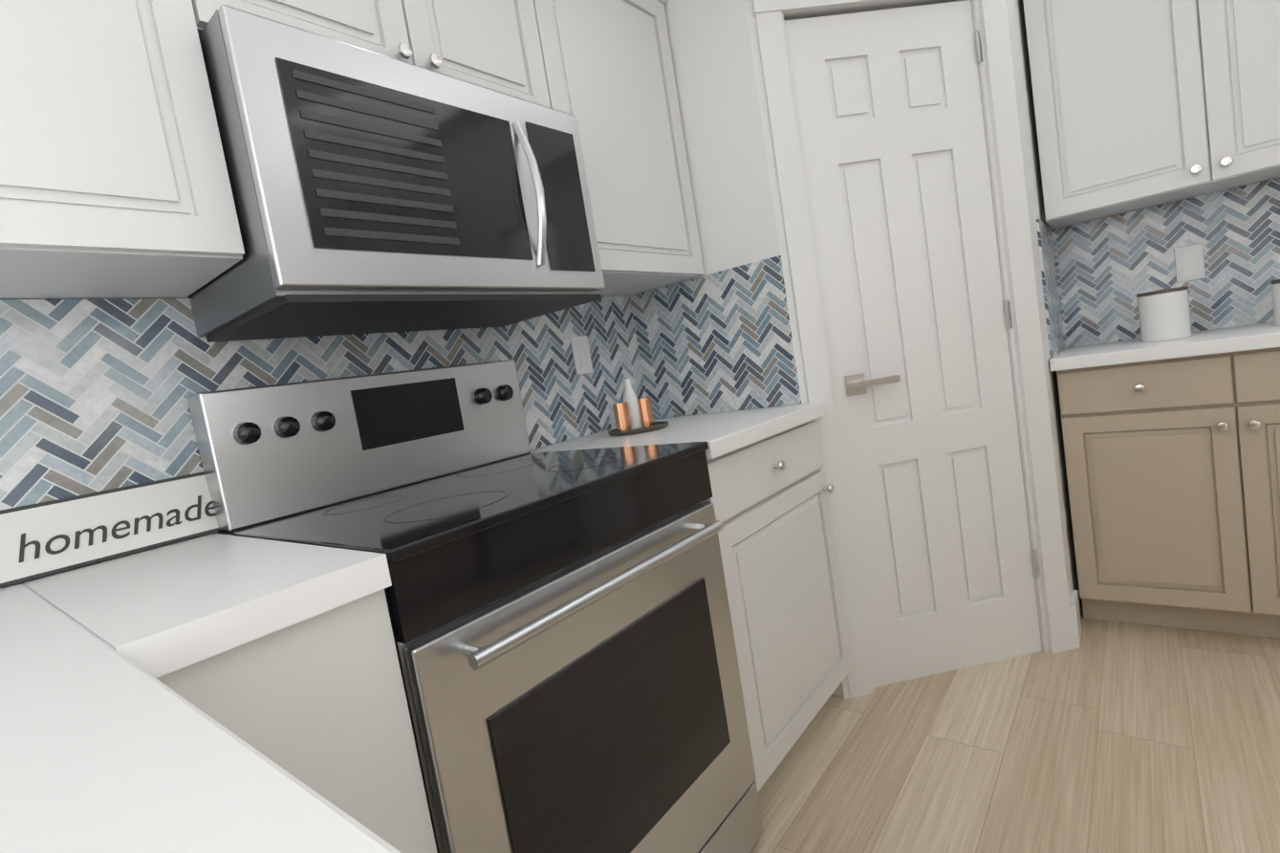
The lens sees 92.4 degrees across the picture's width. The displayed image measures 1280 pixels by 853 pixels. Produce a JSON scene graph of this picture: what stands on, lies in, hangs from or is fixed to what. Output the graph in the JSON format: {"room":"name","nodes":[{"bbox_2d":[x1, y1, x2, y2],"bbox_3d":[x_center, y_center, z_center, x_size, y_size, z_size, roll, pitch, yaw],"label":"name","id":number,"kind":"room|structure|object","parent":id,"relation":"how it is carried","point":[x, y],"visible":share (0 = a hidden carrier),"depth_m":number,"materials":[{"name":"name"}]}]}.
{"room":"kitchen","nodes":[
{"label":"kitchen","id":0,"kind":"room"},
{"bbox_2d":[20,295,629,583],"bbox_3d":[-0.482,-0.541,1.854,0.250,3.100,3.670,-5,6,39],"label":"wall","id":1,"kind":"structure","parent":0,"point":[187,297],"depth_m":1.09,"materials":[{"name":"white paint"}]},
{"bbox_2d":[0,0,248,299],"bbox_3d":[-1.091,-0.599,0.668,0.327,0.858,1.035,-5,6,39],"label":"upper cabinet","id":2,"kind":"object","parent":1,"relation":"attached to","point":[115,183],"depth_m":0.85,"materials":[{"name":"white wood"}]},
{"bbox_2d":[0,295,646,510],"bbox_3d":[-0.810,-0.027,1.197,0.008,0.442,2.615,-5,6,39],"label":"backsplash","id":3,"kind":"structure","parent":1,"relation":"attached to","point":[94,394],"depth_m":1.13,"materials":[{"name":"tile"}]},
{"bbox_2d":[569,335,593,374],"bbox_3d":[-0.185,-0.228,1.962,0.008,0.120,0.075,-5,6,39],"label":"electrical outlet plate","id":4,"kind":"object","parent":3,"relation":"attached to","point":[580,348],"depth_m":1.96,"materials":[{"name":"white plastic"}]},
{"bbox_2d":[248,0,562,111],"bbox_3d":[-0.603,-0.910,1.292,0.327,0.508,0.740,-5,6,39],"label":"upper cabinet","id":5,"kind":"object","parent":1,"relation":"attached to","point":[503,46],"depth_m":1.28,"materials":[{"name":"white wood"}]},
{"bbox_2d":[188,4,605,342],"bbox_3d":[-0.478,-0.445,1.291,0.453,0.427,0.730,-5,6,39],"label":"microwave","id":6,"kind":"object","parent":5,"relation":"attached to","point":[373,192],"visible":1,"depth_m":1.07,"materials":[{"name":"silver metal"}]},
{"bbox_2d":[542,0,704,296],"bbox_3d":[-0.183,-0.843,1.793,0.327,0.858,0.637,-5,6,39],"label":"upper cabinet","id":7,"kind":"object","parent":1,"relation":"attached to","point":[614,70],"depth_m":1.73,"materials":[{"name":"white wood"}]},
{"bbox_2d":[630,255,801,418],"bbox_3d":[0.232,-0.265,2.004,0.560,0.442,0.008,-5,6,39],"label":"backsplash","id":8,"kind":"structure","parent":1,"relation":"attached to","point":[720,341],"depth_m":1.98,"materials":[{"name":"tile"}]},
{"bbox_2d":[629,0,1082,696],"bbox_3d":[0.805,-0.417,2.296,1.150,2.370,1.200,-5,6,39],"label":"wall","id":9,"kind":"structure","parent":0,"point":[725,120],"depth_m":1.87,"materials":[{"name":"white paint"}]},
{"bbox_2d":[750,0,1074,697],"bbox_3d":[0.852,-0.271,1.911,0.768,2.131,0.122,-10,5,-5],"label":"door frame","id":10,"kind":"structure","parent":9,"relation":"attached to","point":[998,94],"depth_m":1.86,"materials":[{"name":"white wood"}]},
{"bbox_2d":[783,0,1041,687],"bbox_3d":[0.868,-0.223,1.896,0.444,2.035,0.428,-5,6,39],"label":"door","id":11,"kind":"structure","parent":9,"relation":"attached to","point":[893,141],"depth_m":1.89,"materials":[{"name":"white wood"}]},
{"bbox_2d":[840,589,1081,698],"bbox_3d":[-2.535,1.358,1.140,6.974,0.140,10.600,-5,6,39],"label":"baseboard","id":12,"kind":"structure","parent":9,"relation":"attached to","point":[1074,618],"depth_m":1.98,"materials":[{"name":"white wood"}]},
{"bbox_2d":[1036,218,1070,356],"bbox_3d":[1.475,-0.493,2.204,0.008,0.458,0.415,-5,6,39],"label":"backsplash","id":13,"kind":"structure","parent":9,"relation":"attached to","point":[1051,260],"depth_m":2.22,"materials":[{"name":"tile"}]},
{"bbox_2d":[748,600,1279,852],"bbox_3d":[-0.993,1.178,1.746,11.300,0.100,13.500,-5,6,39],"label":"floor","id":14,"kind":"structure","parent":0,"point":[1108,736],"depth_m":1.53,"materials":[{"name":"brown wood"}]},
{"bbox_2d":[155,588,437,852],"bbox_3d":[-0.753,0.726,0.686,0.636,0.888,0.835,-5,6,39],"label":"base cabinet","id":15,"kind":"object","parent":14,"relation":"on","point":[318,703],"depth_m":0.71,"materials":[{"name":"white wood"}]},
{"bbox_2d":[0,574,401,852],"bbox_3d":[-0.448,0.269,-0.083,2.148,0.040,0.970,-5,6,39],"label":"countertop","id":16,"kind":"structure","parent":15,"relation":"on","point":[109,743],"depth_m":0.35,"materials":[{"name":"white stone"}]},
{"bbox_2d":[0,471,219,586],"bbox_3d":[-0.892,0.163,1.060,0.030,0.116,0.330,-5,6,39],"label":"sign","id":17,"kind":"object","parent":16,"relation":"on","point":[46,538],"visible":1,"depth_m":1.03,"materials":[{"name":"painted wood"},{"name":"ink"}]},
{"bbox_2d":[51,532,391,654],"bbox_3d":[-0.634,0.218,0.869,0.658,0.040,0.238,-5,6,39],"label":"countertop","id":18,"kind":"structure","parent":15,"relation":"on","point":[219,593],"depth_m":0.73,"materials":[{"name":"white stone"}]},
{"bbox_2d":[187,359,762,852],"bbox_3d":[-0.260,0.435,1.254,0.694,1.170,0.730,-5,6,39],"label":"range","id":19,"kind":"object","parent":14,"relation":"on","point":[562,629],"visible":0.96,"depth_m":1.09,"materials":[{"name":"silver metal"}]},
{"bbox_2d":[705,419,851,792],"bbox_3d":[0.161,0.481,1.817,0.637,0.888,0.620,-5,6,39],"label":"base cabinet","id":20,"kind":"object","parent":14,"relation":"on","point":[770,497],"depth_m":1.56,"materials":[{"name":"white wood"}]},
{"bbox_2d":[529,402,824,459],"bbox_3d":[0.094,0.023,1.772,0.658,0.040,0.626,-5,6,39],"label":"countertop","id":21,"kind":"structure","parent":20,"relation":"on","point":[728,431],"depth_m":1.63,"materials":[{"name":"white stone"}]},
{"bbox_2d":[607,378,668,435],"bbox_3d":[-0.016,-0.065,1.822,0.184,0.156,0.184,-5,6,39],"label":"salt and pepper set","id":22,"kind":"object","parent":21,"relation":"on","point":[633,413],"visible":1,"depth_m":1.83,"materials":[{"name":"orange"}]},
{"bbox_2d":[1056,347,1279,638],"bbox_3d":[1.913,0.184,1.966,0.857,0.887,0.528,-5,6,39],"label":"base cabinet","id":23,"kind":"object","parent":14,"relation":"on","point":[1173,470],"visible":1,"depth_m":1.89,"materials":[{"name":"beige wood"}]},
{"bbox_2d":[1049,322,1279,370],"bbox_3d":[1.834,-0.273,1.923,0.875,0.040,0.525,-5,6,39],"label":"countertop","id":24,"kind":"structure","parent":23,"relation":"on","point":[1255,336],"depth_m":1.87,"materials":[{"name":"white stone"}]},
{"bbox_2d":[1136,285,1192,342],"bbox_3d":[1.737,-0.372,2.035,0.129,0.164,0.129,-6,6,33],"label":"canister","id":25,"kind":"object","parent":24,"relation":"on","point":[1163,314],"depth_m":1.99,"materials":[{"name":"white ceramic"}]},
{"bbox_2d":[1270,279,1279,325],"bbox_3d":[1.976,-0.382,1.840,0.115,0.139,0.115,-6,6,33],"label":"canister","id":26,"kind":"object","parent":24,"relation":"on","point":[1275,284],"depth_m":1.86,"materials":[{"name":"white ceramic"}]},
{"bbox_2d":[1049,176,1279,347],"bbox_3d":[2.112,-0.974,1.980,3.640,3.100,0.120,-5,6,39],"label":"wall","id":27,"kind":"structure","parent":0,"point":[1051,227],"depth_m":2.16,"materials":[{"name":"white paint"}]},
{"bbox_2d":[1022,0,1279,228],"bbox_3d":[1.746,-1.227,1.887,0.900,0.950,0.388,-5,6,39],"label":"upper cabinet","id":28,"kind":"object","parent":27,"relation":"attached to","point":[1138,104],"visible":1,"depth_m":1.91,"materials":[{"name":"white wood"}]},
{"bbox_2d":[1059,177,1279,347],"bbox_3d":[1.958,-0.563,2.110,0.880,0.458,0.008,-5,6,39],"label":"backsplash","id":29,"kind":"structure","parent":27,"relation":"attached to","point":[1109,261],"depth_m":2.15,"materials":[{"name":"tile"}]},
{"bbox_2d":[1173,242,1205,282],"bbox_3d":[1.911,-0.568,2.135,0.075,0.120,0.008,-5,6,39],"label":"electrical outlet plate","id":30,"kind":"object","parent":29,"relation":"attached to","point":[1189,262],"depth_m":2.13,"materials":[{"name":"white plastic"}]}
]}

